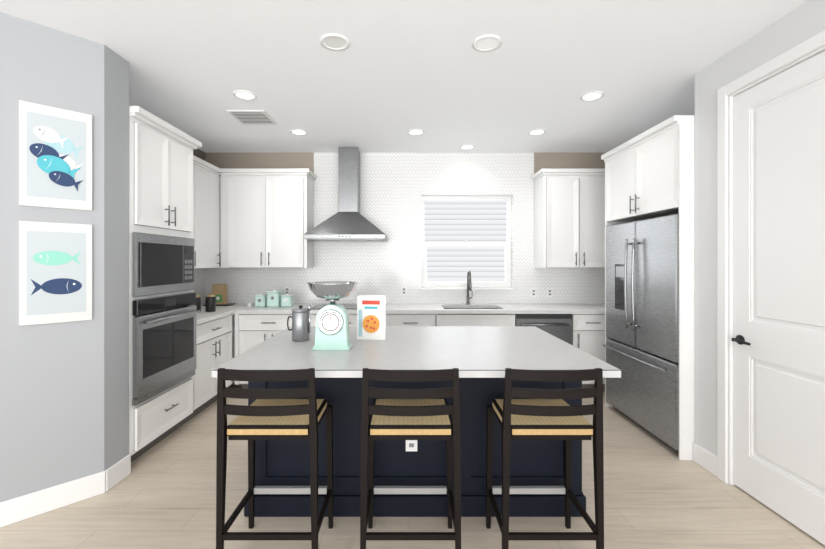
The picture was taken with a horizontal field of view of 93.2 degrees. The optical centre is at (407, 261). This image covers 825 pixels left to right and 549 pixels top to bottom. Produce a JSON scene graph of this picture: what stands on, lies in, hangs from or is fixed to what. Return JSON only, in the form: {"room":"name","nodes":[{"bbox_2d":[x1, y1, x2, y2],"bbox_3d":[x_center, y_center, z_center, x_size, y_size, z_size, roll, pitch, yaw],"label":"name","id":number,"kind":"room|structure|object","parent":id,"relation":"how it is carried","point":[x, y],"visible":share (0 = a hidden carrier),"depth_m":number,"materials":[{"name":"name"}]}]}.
{"room":"kitchen","nodes":[
{"label":"kitchen","id":0,"kind":"room"},
{"bbox_2d":[0,12,128,501],"bbox_3d":[-3.500,0.040,0.948,3.200,2.800,3.416,0,0,0],"label":"wall","id":1,"kind":"structure","parent":0,"point":[64,402],"depth_m":2.31,"materials":[{"name":"grey paint"}]},
{"bbox_2d":[19,221,91,325],"bbox_3d":[-2.048,0.062,2.278,0.016,0.585,0.318,0,0,45],"label":"framed picture","id":2,"kind":"object","parent":1,"relation":"attached to","point":[55,272],"visible":1,"depth_m":2.26,"materials":[{"name":"white paper"}]},
{"bbox_2d":[19,100,91,210],"bbox_3d":[-2.047,-0.608,2.277,0.020,0.585,0.318,0,0,45],"label":"framed picture","id":3,"kind":"object","parent":1,"relation":"attached to","point":[55,157],"visible":1,"depth_m":2.26},
{"bbox_2d":[0,454,130,527],"bbox_3d":[-3.446,1.373,0.987,3.124,0.135,3.334,0,0,0],"label":"baseboard","id":4,"kind":"structure","parent":1,"relation":"attached to","point":[23,507],"depth_m":2.29,"materials":[{"name":"white paint"}]},
{"bbox_2d":[193,148,204,160],"bbox_3d":[-2.590,0.040,3.695,0.140,2.800,2.310,0,0,0],"label":"wall","id":5,"kind":"structure","parent":0,"point":[198,153],"depth_m":4.71,"materials":[{"name":"brown paint"}]},
{"bbox_2d":[193,268,205,304],"bbox_3d":[-2.517,0.284,4.147,0.006,0.472,1.391,0,0,0],"label":"tile backsplash","id":6,"kind":"structure","parent":5,"relation":"attached to","point":[199,281],"depth_m":4.72,"materials":[{"name":"white tile"}]},
{"bbox_2d":[193,155,220,268],"bbox_3d":[-2.325,-0.500,3.949,0.370,1.136,0.990,0,0,0],"label":"upper cabinet","id":7,"kind":"object","parent":5,"relation":"attached to","point":[206,178],"depth_m":4.24,"materials":[{"name":"white paint"}]},
{"bbox_2d":[0,0,807,152],"bbox_3d":[-0.500,-1.390,1.750,11.000,0.060,9.500,0,0,0],"label":"ceiling","id":8,"kind":"structure","parent":0,"point":[391,76],"depth_m":2.69,"materials":[{"name":"white paint"}]},
{"bbox_2d":[233,90,256,99],"bbox_3d":[-1.327,-1.355,3.176,0.184,0.008,0.184,0,0,0],"label":"recessed light","id":9,"kind":"object","parent":8,"relation":"in","point":[243,95],"visible":1,"depth_m":3.17,"materials":[{"name":"white paint"}]},
{"bbox_2d":[227,110,276,124],"bbox_3d":[-1.454,-1.352,3.658,0.340,0.016,0.340,0,0,0],"label":"ceiling vent","id":10,"kind":"object","parent":8,"relation":"in","point":[253,117],"visible":0.98,"depth_m":3.63,"materials":[{"name":"white metal"}]},
{"bbox_2d":[290,129,307,134],"bbox_3d":[-1.140,-1.355,4.080,0.184,0.008,0.184,0,0,0],"label":"recessed light","id":11,"kind":"object","parent":8,"relation":"in","point":[298,132],"visible":1,"depth_m":4.08,"materials":[{"name":"white paint"}]},
{"bbox_2d":[320,34,349,50],"bbox_3d":[-0.451,-1.355,2.411,0.184,0.008,0.184,0,0,0],"label":"recessed light","id":12,"kind":"object","parent":8,"relation":"in","point":[335,42],"visible":1,"depth_m":2.41,"materials":[{"name":"white paint"}]},
{"bbox_2d":[407,129,424,134],"bbox_3d":[0.084,-1.355,4.080,0.184,0.008,0.184,0,0,0],"label":"recessed light","id":13,"kind":"object","parent":8,"relation":"in","point":[415,132],"visible":1,"depth_m":4.08,"materials":[{"name":"white paint"}]},
{"bbox_2d":[460,144,474,148],"bbox_3d":[0.700,-1.355,4.600,0.184,0.008,0.184,0,0,0],"label":"recessed light","id":14,"kind":"object","parent":8,"relation":"in","point":[468,146],"visible":0.98,"depth_m":4.58,"materials":[{"name":"white paint"}]},
{"bbox_2d":[472,35,501,51],"bbox_3d":[0.491,-1.355,2.422,0.184,0.008,0.184,0,0,0],"label":"recessed light","id":15,"kind":"object","parent":8,"relation":"in","point":[485,43],"visible":1,"depth_m":2.42,"materials":[{"name":"white paint"}]},
{"bbox_2d":[528,129,545,134],"bbox_3d":[1.349,-1.355,4.080,0.184,0.008,0.184,0,0,0],"label":"recessed light","id":16,"kind":"object","parent":8,"relation":"in","point":[537,132],"visible":0.96,"depth_m":4.07,"materials":[{"name":"white paint"}]},
{"bbox_2d":[580,91,604,100],"bbox_3d":[1.508,-1.355,3.195,0.184,0.008,0.184,0,0,0],"label":"recessed light","id":17,"kind":"object","parent":8,"relation":"in","point":[593,96],"visible":1,"depth_m":3.19,"materials":[{"name":"white paint"}]},
{"bbox_2d":[205,153,604,175],"bbox_3d":[0.165,0.040,4.920,5.650,2.800,0.140,0,0,0],"label":"wall","id":18,"kind":"structure","parent":0,"point":[306,160],"depth_m":4.85,"materials":[{"name":"beige paint"}]},
{"bbox_2d":[206,153,604,303],"bbox_3d":[0.165,-0.419,4.892,5.368,1.879,0.096,0,0,0],"label":"tiled wall","id":19,"kind":"structure","parent":18,"relation":"attached to","point":[394,187],"depth_m":4.84,"materials":[{"name":"white tile"}]},
{"bbox_2d":[221,168,316,267],"bbox_3d":[-1.820,-0.500,4.642,1.380,1.136,0.396,0,0,0],"label":"upper cabinet","id":20,"kind":"object","parent":19,"relation":"attached to","point":[253,217],"depth_m":4.50,"materials":[{"name":"white paint"}]},
{"bbox_2d":[284,286,289,293],"bbox_3d":[-1.500,0.360,4.840,0.070,0.114,0.006,0,0,0],"label":"electrical outlet","id":21,"kind":"object","parent":19,"relation":"attached to","point":[286,289],"visible":0.67,"depth_m":4.84,"materials":[{"name":"white paint"}]},
{"bbox_2d":[304,147,387,240],"bbox_3d":[-0.707,-0.806,4.589,0.909,1.100,0.505,0,0,0],"label":"range hood","id":22,"kind":"object","parent":19,"relation":"attached to","point":[348,221],"visible":1,"depth_m":4.57,"materials":[{"name":"silver metal"}]},
{"bbox_2d":[401,286,406,295],"bbox_3d":[-0.050,0.360,4.840,0.070,0.114,0.006,0,0,0],"label":"electrical outlet","id":23,"kind":"object","parent":19,"relation":"attached to","point":[403,290],"visible":1,"depth_m":4.84,"materials":[{"name":"white paint"}]},
{"bbox_2d":[531,288,536,296],"bbox_3d":[1.560,0.380,4.840,0.070,0.114,0.006,0,0,0],"label":"electrical outlet","id":24,"kind":"object","parent":19,"relation":"attached to","point":[533,292],"visible":1,"depth_m":4.84,"materials":[{"name":"white paint"}]},
{"bbox_2d":[547,288,552,296],"bbox_3d":[1.760,0.380,4.840,0.070,0.114,0.006,0,0,0],"label":"electrical outlet","id":25,"kind":"object","parent":19,"relation":"attached to","point":[549,292],"visible":1,"depth_m":4.84,"materials":[{"name":"white paint"}]},
{"bbox_2d":[533,172,604,267],"bbox_3d":[2.012,-0.479,4.664,0.895,1.093,0.351,0,0,0],"label":"upper cabinet","id":26,"kind":"object","parent":19,"relation":"attached to","point":[569,217],"depth_m":4.50,"materials":[{"name":"white paint"}]},
{"bbox_2d":[421,196,510,286],"bbox_3d":[0.735,-0.257,4.944,1.136,1.152,0.081,0,0,0],"label":"window","id":27,"kind":"structure","parent":18,"relation":"in","point":[505,283],"depth_m":4.93,"materials":[{"name":"white plastic"}]},
{"bbox_2d":[418,287,515,289],"bbox_3d":[0.735,0.334,4.875,1.210,0.029,0.119,0,0,0],"label":"window sill","id":28,"kind":"structure","parent":18,"relation":"attached to","point":[465,288],"depth_m":4.82,"materials":[{"name":"white wood"}]},
{"bbox_2d":[0,382,824,548],"bbox_3d":[-0.500,1.470,1.750,11.000,0.060,9.500,0,0,0],"label":"floor","id":29,"kind":"structure","parent":0,"point":[658,494],"depth_m":2.21,"materials":[{"name":"brown wood"}]},
{"bbox_2d":[129,106,201,461],"bbox_3d":[-2.175,0.186,3.076,0.670,2.508,0.827,0,0,0],"label":"tall cabinet","id":30,"kind":"object","parent":29,"relation":"on","point":[160,176],"visible":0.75,"depth_m":2.94,"materials":[{"name":"white paint"}]},
{"bbox_2d":[132,232,193,296],"bbox_3d":[-2.141,0.018,3.057,0.558,0.447,0.743,0,0,0],"label":"microwave","id":31,"kind":"object","parent":30,"relation":"in","point":[162,264],"visible":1,"depth_m":2.95,"materials":[{"name":"silver metal"}]},
{"bbox_2d":[132,292,199,405],"bbox_3d":[-2.131,0.627,3.057,0.658,0.726,0.743,0,0,0],"label":"wall oven","id":32,"kind":"object","parent":30,"relation":"in","point":[164,343],"visible":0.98,"depth_m":2.95,"materials":[{"name":"silver metal"}]},
{"bbox_2d":[183,312,238,423],"bbox_3d":[-2.174,1.000,3.837,0.672,0.879,0.767,0,0,0],"label":"base cabinet","id":33,"kind":"object","parent":29,"relation":"on","point":[224,334],"depth_m":3.79,"materials":[{"name":"white paint"}]},
{"bbox_2d":[194,294,200,312],"bbox_3d":[-2.190,0.425,4.020,0.095,0.188,0.095,0,0,-6],"label":"canister","id":34,"kind":"object","parent":33,"relation":"on","point":[198,297],"depth_m":4.00,"materials":[{"name":"black ceramic"}]},
{"bbox_2d":[205,294,215,311],"bbox_3d":[-2.070,0.425,4.090,0.095,0.188,0.095,0,0,-39],"label":"canister","id":35,"kind":"object","parent":33,"relation":"on","point":[210,302],"depth_m":4.05,"materials":[{"name":"black ceramic"}]},
{"bbox_2d":[203,284,235,305],"bbox_3d":[-2.270,0.394,4.700,0.300,0.250,0.200,0,0,0],"label":"cutting board","id":36,"kind":"object","parent":33,"relation":"on","point":[219,291],"visible":0.75,"depth_m":4.66,"materials":[{"name":"brown wood"}]},
{"bbox_2d":[235,304,446,315],"bbox_3d":[-0.735,0.540,4.528,2.270,0.040,0.625,0,0,0],"label":"countertop","id":37,"kind":"structure","parent":33,"relation":"on","point":[391,309],"depth_m":4.25,"materials":[{"name":"white stone"}]},
{"bbox_2d":[247,289,292,306],"bbox_3d":[-1.601,0.417,4.520,0.519,0.203,0.140,0,0,0],"label":"canister set","id":38,"kind":"object","parent":37,"relation":"on","point":[274,298],"visible":1,"depth_m":4.46,"materials":[{"name":"teal"}]},
{"bbox_2d":[312,304,356,308],"bbox_3d":[-0.708,0.515,4.540,0.760,0.008,0.510,0,0,0],"label":"cooktop","id":39,"kind":"object","parent":37,"relation":"in","point":[346,306],"visible":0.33,"depth_m":4.49,"materials":[{"name":"silver glass"}]},
{"bbox_2d":[239,316,291,388],"bbox_3d":[-1.523,1.000,4.535,0.713,0.879,0.611,0,0,0],"label":"base cabinet","id":40,"kind":"object","parent":29,"relation":"on","point":[253,330],"depth_m":4.24,"materials":[{"name":"white paint"}]},
{"bbox_2d":[216,368,332,548],"bbox_3d":[-0.634,0.959,1.919,0.454,0.963,0.417,0,0,0],"label":"stool","id":41,"kind":"object","parent":29,"relation":"on","point":[273,414],"visible":1,"depth_m":1.75,"materials":[{"name":"black wood"}]},
{"bbox_2d":[310,316,386,325],"bbox_3d":[-0.708,1.000,4.535,0.919,0.879,0.611,0,0,0],"label":"base cabinet","id":42,"kind":"object","parent":29,"relation":"on","point":[352,319],"depth_m":4.24,"materials":[{"name":"white paint"}]},
{"bbox_2d":[360,368,460,548],"bbox_3d":[0.012,0.959,1.919,0.454,0.963,0.417,0,0,0],"label":"stool","id":43,"kind":"object","parent":29,"relation":"on","point":[410,414],"visible":1,"depth_m":1.75,"materials":[{"name":"black wood"}]},
{"bbox_2d":[387,316,438,325],"bbox_3d":[0.026,1.000,4.535,0.548,0.879,0.611,0,0,0],"label":"base cabinet","id":44,"kind":"object","parent":29,"relation":"on","point":[391,320],"depth_m":4.24,"materials":[{"name":"white paint"}]},
{"bbox_2d":[211,326,620,516],"bbox_3d":[0.040,0.980,2.514,1.978,0.920,1.272,0,0,0],"label":"kitchen island","id":45,"kind":"object","parent":29,"relation":"on","point":[481,358],"visible":0.6,"depth_m":2.22,"materials":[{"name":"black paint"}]},
{"bbox_2d":[287,305,311,340],"bbox_3d":[-0.722,0.404,2.600,0.171,0.230,0.114,0,0,0],"label":"press","id":46,"kind":"object","parent":45,"relation":"on","point":[301,319],"visible":0.98,"depth_m":2.56,"materials":[{"name":"silver metal"}]},
{"bbox_2d":[307,281,357,349],"bbox_3d":[-0.455,0.321,2.360,0.306,0.396,0.306,0,0,0],"label":"kitchen scale","id":47,"kind":"object","parent":45,"relation":"on","point":[332,332],"visible":1,"depth_m":2.29,"materials":[{"name":"teal metal"}]},
{"bbox_2d":[357,295,385,339],"bbox_3d":[-0.245,0.371,2.619,0.190,0.295,0.033,0,0,6],"label":"cookbook","id":48,"kind":"object","parent":45,"relation":"on","point":[371,317],"visible":1,"depth_m":2.60,"materials":[{"name":"white paper"}]},
{"bbox_2d":[486,368,603,548],"bbox_3d":[0.652,0.959,1.919,0.454,0.963,0.417,0,0,0],"label":"stool","id":49,"kind":"object","parent":29,"relation":"on","point":[545,414],"visible":1,"depth_m":1.75,"materials":[{"name":"black wood"}]},
{"bbox_2d":[572,316,604,391],"bbox_3d":[1.995,1.000,4.535,0.410,0.879,0.611,0,0,0],"label":"base cabinet","id":50,"kind":"object","parent":29,"relation":"on","point":[588,332],"depth_m":4.24,"materials":[{"name":"white paint"}]},
{"bbox_2d":[495,304,604,315],"bbox_3d":[1.955,0.540,4.528,1.770,0.040,0.625,0,0,0],"label":"countertop","id":51,"kind":"structure","parent":50,"relation":"on","point":[511,309],"depth_m":4.27,"materials":[{"name":"white stone"}]},
{"bbox_2d":[466,270,472,304],"bbox_3d":[0.754,0.305,4.695,0.093,0.428,0.214,0,0,0],"label":"faucet","id":52,"kind":"object","parent":51,"relation":"on","point":[469,285],"visible":1,"depth_m":4.76,"materials":[{"name":"grey metal"}]},
{"bbox_2d":[515,314,571,344],"bbox_3d":[1.478,0.949,4.485,0.610,0.767,0.610,0,0,0],"label":"dishwasher","id":53,"kind":"object","parent":51,"relation":"in","point":[559,326],"visible":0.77,"depth_m":4.23,"materials":[{"name":"silver metal"}]},
{"bbox_2d":[603,214,678,451],"bbox_3d":[2.365,0.542,3.361,0.946,1.795,1.018,0,0,0],"label":"refrigerator","id":54,"kind":"object","parent":29,"relation":"on","point":[642,305],"visible":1,"depth_m":3.22,"materials":[{"name":"silver metal"}]},
{"bbox_2d":[601,115,694,459],"bbox_3d":[2.388,0.186,3.372,0.905,2.508,1.076,0,0,0],"label":"tall cabinet","id":55,"kind":"object","parent":29,"relation":"on","point":[650,173],"visible":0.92,"depth_m":2.92,"materials":[{"name":"white paint"}]},
{"bbox_2d":[695,0,824,483],"bbox_3d":[2.680,0.040,-0.085,1.200,2.800,5.830,0,0,0],"label":"wall","id":56,"kind":"structure","parent":0,"point":[805,21],"depth_m":2.67,"materials":[{"name":"white paint"}]},
{"bbox_2d":[693,442,716,476],"bbox_3d":[2.072,1.373,-0.086,0.016,0.135,5.828,0,0,0],"label":"baseboard","id":57,"kind":"structure","parent":56,"relation":"attached to","point":[705,458],"depth_m":2.71,"materials":[{"name":"white paint"}]},
{"bbox_2d":[717,30,824,484],"bbox_3d":[2.125,0.145,2.115,0.130,2.590,0.970,0,0,0],"label":"door frame","id":58,"kind":"structure","parent":56,"relation":"attached to","point":[809,45],"depth_m":2.53,"materials":[{"name":"white paint"}]},
{"bbox_2d":[731,51,824,544],"bbox_3d":[2.088,0.182,2.115,0.090,2.492,0.798,0,0,0],"label":"pantry door","id":59,"kind":"structure","parent":56,"relation":"in","point":[778,339],"depth_m":2.19,"materials":[{"name":"white paint"}]},
{"label":"outside","id":60,"kind":"structure","parent":0,"visible":0},
{"bbox_2d":[424,200,506,280],"bbox_3d":[0.800,-0.310,6.360,4.800,4.500,0.020,0,0,0],"label":"siding","id":61,"kind":"object","parent":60,"point":[464,220],"depth_m":6.35,"materials":[{"name":"white plastic"}]}
]}

